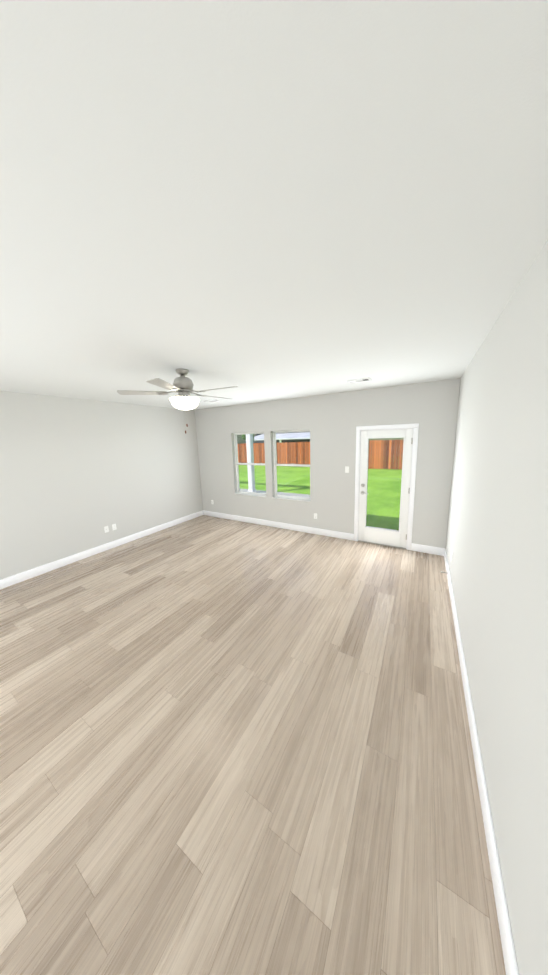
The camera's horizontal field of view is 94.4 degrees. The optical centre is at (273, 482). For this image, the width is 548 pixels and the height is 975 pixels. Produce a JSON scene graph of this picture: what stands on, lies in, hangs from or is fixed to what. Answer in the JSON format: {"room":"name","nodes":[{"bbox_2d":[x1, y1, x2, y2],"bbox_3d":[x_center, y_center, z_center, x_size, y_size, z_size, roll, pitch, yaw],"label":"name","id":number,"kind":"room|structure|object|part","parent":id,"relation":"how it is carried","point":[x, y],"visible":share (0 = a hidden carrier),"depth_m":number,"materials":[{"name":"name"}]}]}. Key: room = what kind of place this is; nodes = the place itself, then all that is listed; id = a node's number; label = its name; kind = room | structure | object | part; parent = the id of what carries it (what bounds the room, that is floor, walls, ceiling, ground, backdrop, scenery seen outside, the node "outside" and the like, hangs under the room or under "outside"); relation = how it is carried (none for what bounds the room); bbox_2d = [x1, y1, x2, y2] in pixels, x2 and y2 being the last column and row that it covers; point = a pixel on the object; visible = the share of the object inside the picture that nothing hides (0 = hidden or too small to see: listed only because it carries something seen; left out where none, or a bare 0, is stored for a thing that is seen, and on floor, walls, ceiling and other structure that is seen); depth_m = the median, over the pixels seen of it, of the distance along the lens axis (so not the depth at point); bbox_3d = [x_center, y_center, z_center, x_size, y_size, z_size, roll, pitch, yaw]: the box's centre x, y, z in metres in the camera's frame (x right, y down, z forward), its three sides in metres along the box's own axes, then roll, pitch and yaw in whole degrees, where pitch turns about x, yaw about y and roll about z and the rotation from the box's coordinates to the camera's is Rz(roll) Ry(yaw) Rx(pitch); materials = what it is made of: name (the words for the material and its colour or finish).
{"room":"empty living room","nodes":[
{"label":"empty living room","id":0,"kind":"room"},
{"bbox_2d":[0,391,202,579],"bbox_3d":[-3.881,0.116,3.614,0.200,2.740,7.660,4,11,30],"label":"wall","id":1,"kind":"structure","parent":0,"point":[77,475],"depth_m":4.40,"materials":[{"name":"grey paint"}]},
{"bbox_2d":[0,510,202,588],"bbox_3d":[-3.745,1.406,3.781,0.015,0.132,7.229,4,11,30],"label":"baseboard","id":2,"kind":"structure","parent":1,"relation":"attached to","point":[23,576],"depth_m":4.48,"materials":[{"name":"white wood"}]},
{"bbox_2d":[0,515,505,974],"bbox_3d":[-1.402,1.699,2.436,5.844,0.140,7.660,4,11,30],"label":"floor","id":3,"kind":"structure","parent":0,"point":[230,747],"depth_m":1.55,"materials":[{"name":"brown wood"}]},
{"bbox_2d":[0,0,547,409],"bbox_3d":[-1.497,-1.167,1.942,5.844,0.200,7.660,4,11,30],"label":"ceiling","id":4,"kind":"structure","parent":0,"point":[256,201],"depth_m":0.80,"materials":[{"name":"white paint"}]},
{"bbox_2d":[117,368,237,433],"bbox_3d":[-0.954,-0.889,2.831,1.259,0.686,1.264,4,11,30],"label":"fan","id":5,"kind":"object","parent":4,"relation":"hanging from","point":[182,387],"visible":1,"depth_m":2.71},
{"bbox_3d":[-0.990,-0.852,2.831,0.294,0.092,0.294,4,11,30],"label":"lamp shade","id":6,"kind":"part","parent":5,"relation":"part of","materials":[{"name":"white glass"}]},
{"bbox_2d":[204,399,221,401],"bbox_3d":[-1.189,-1.588,4.947,0.330,0.012,0.170,4,11,30],"label":"ceiling vent","id":7,"kind":"object","parent":4,"relation":"in","point":[215,400],"visible":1,"depth_m":4.89,"materials":[{"name":"white metal"}]},
{"bbox_2d":[347,377,370,383],"bbox_3d":[1.198,-1.429,3.565,0.295,0.012,0.190,4,11,30],"label":"ceiling vent","id":8,"kind":"object","parent":4,"relation":"in","point":[359,380],"visible":1,"depth_m":3.54,"materials":[{"name":"white metal"}]},
{"bbox_2d":[195,378,459,548],"bbox_3d":[0.440,-0.327,5.350,5.444,2.740,0.200,4,11,30],"label":"wall","id":9,"kind":"structure","parent":0,"point":[331,422],"depth_m":4.82,"materials":[{"name":"grey paint"}]},
{"bbox_2d":[234,432,265,496],"bbox_3d":[-0.546,-0.421,5.896,0.907,1.455,0.180,4,11,30],"label":"window","id":10,"kind":"structure","parent":9,"relation":"in","point":[250,493],"depth_m":6.01,"materials":[{"name":"white plastic"}]},
{"bbox_2d":[203,510,353,540],"bbox_3d":[-0.196,0.933,5.846,3.995,0.132,0.015,4,11,30],"label":"baseboard","id":11,"kind":"structure","parent":9,"relation":"attached to","point":[335,534],"depth_m":5.58,"materials":[{"name":"white wood"}]},
{"bbox_2d":[273,429,310,501],"bbox_3d":[0.377,-0.359,5.355,0.899,1.455,0.180,4,11,30],"label":"window","id":12,"kind":"structure","parent":9,"relation":"in","point":[292,497],"depth_m":5.44,"materials":[{"name":"white plastic"}]},
{"bbox_2d":[358,540,405,548],"bbox_3d":[1.982,1.123,4.671,0.816,0.014,0.150,4,11,30],"label":"door sill","id":13,"kind":"structure","parent":9,"relation":"attached to","point":[381,544],"depth_m":4.60,"materials":[{"name":"silver metal"}]},
{"bbox_2d":[358,429,412,547],"bbox_3d":[1.942,0.112,4.476,0.822,2.041,0.189,4,11,30],"label":"door","id":14,"kind":"structure","parent":9,"relation":"in","point":[391,537],"depth_m":4.45,"materials":[{"name":"white paint"}]},
{"bbox_2d":[354,423,418,549],"bbox_3d":[1.944,0.080,4.486,0.964,2.134,0.162,4,11,30],"label":"door frame","id":15,"kind":"structure","parent":9,"relation":"attached to","point":[414,427],"depth_m":4.31,"materials":[{"name":"white wood"}]},
{"bbox_2d":[411,543,444,555],"bbox_3d":[2.565,1.120,4.231,0.485,0.132,0.015,4,11,30],"label":"baseboard","id":16,"kind":"structure","parent":9,"relation":"attached to","point":[427,549],"depth_m":4.23,"materials":[{"name":"white wood"}]},
{"bbox_2d":[446,240,547,974],"bbox_3d":[0.983,0.445,0.769,0.200,2.740,7.660,4,11,30],"label":"wall","id":17,"kind":"structure","parent":0,"point":[497,538],"depth_m":1.18,"materials":[{"name":"grey paint"}]},
{"bbox_2d":[444,549,518,974],"bbox_3d":[0.933,1.723,1.044,0.015,0.132,7.229,4,11,30],"label":"baseboard","id":18,"kind":"structure","parent":17,"relation":"attached to","point":[509,956],"depth_m":1.23,"materials":[{"name":"white wood"}]},
{"label":"outside","id":19,"kind":"structure","parent":0,"visible":0},
{"bbox_2d":[238,457,401,529],"bbox_3d":[41.553,-11.140,70.172,180.000,0.300,154.739,4,11,30],"label":"ground","id":20,"kind":"structure","parent":19,"point":[305,471],"depth_m":11.22,"materials":[{"name":"green plant"}]},
{"bbox_2d":[237,434,255,443],"bbox_3d":[-7.118,-6.441,41.570,12.400,8.975,11.900,4,11,30],"label":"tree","id":21,"kind":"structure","parent":20,"relation":"on","point":[241,440],"depth_m":34.75,"materials":[{"name":"green plant"}]},
{"bbox_2d":[240,434,309,496],"bbox_3d":[-1.923,-0.940,8.830,7.100,3.280,3.480,4,11,30],"label":"porch post","id":22,"kind":"object","parent":20,"relation":"on","point":[250,453],"depth_m":9.63,"materials":[{"name":"white"}]},
{"bbox_2d":[245,432,309,446],"bbox_3d":[4.622,-5.335,32.902,12.300,8.975,15.050,4,11,30],"label":"sky","id":23,"kind":"structure","parent":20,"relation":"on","point":[284,436],"depth_m":28.74,"materials":[{"name":"white"}]},
{"bbox_2d":[238,440,402,468],"bbox_3d":[7.791,-1.677,15.471,82.061,1.842,0.145,4,11,30],"label":"fence","id":24,"kind":"object","parent":20,"relation":"on","point":[294,455],"depth_m":18.55,"materials":[{"name":"brown wood"}]},
{"bbox_2d":[369,438,403,454],"bbox_3d":[18.147,-4.743,27.970,13.950,8.600,12.000,4,11,30],"label":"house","id":25,"kind":"structure","parent":20,"relation":"on","point":[394,439],"depth_m":25.48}
]}

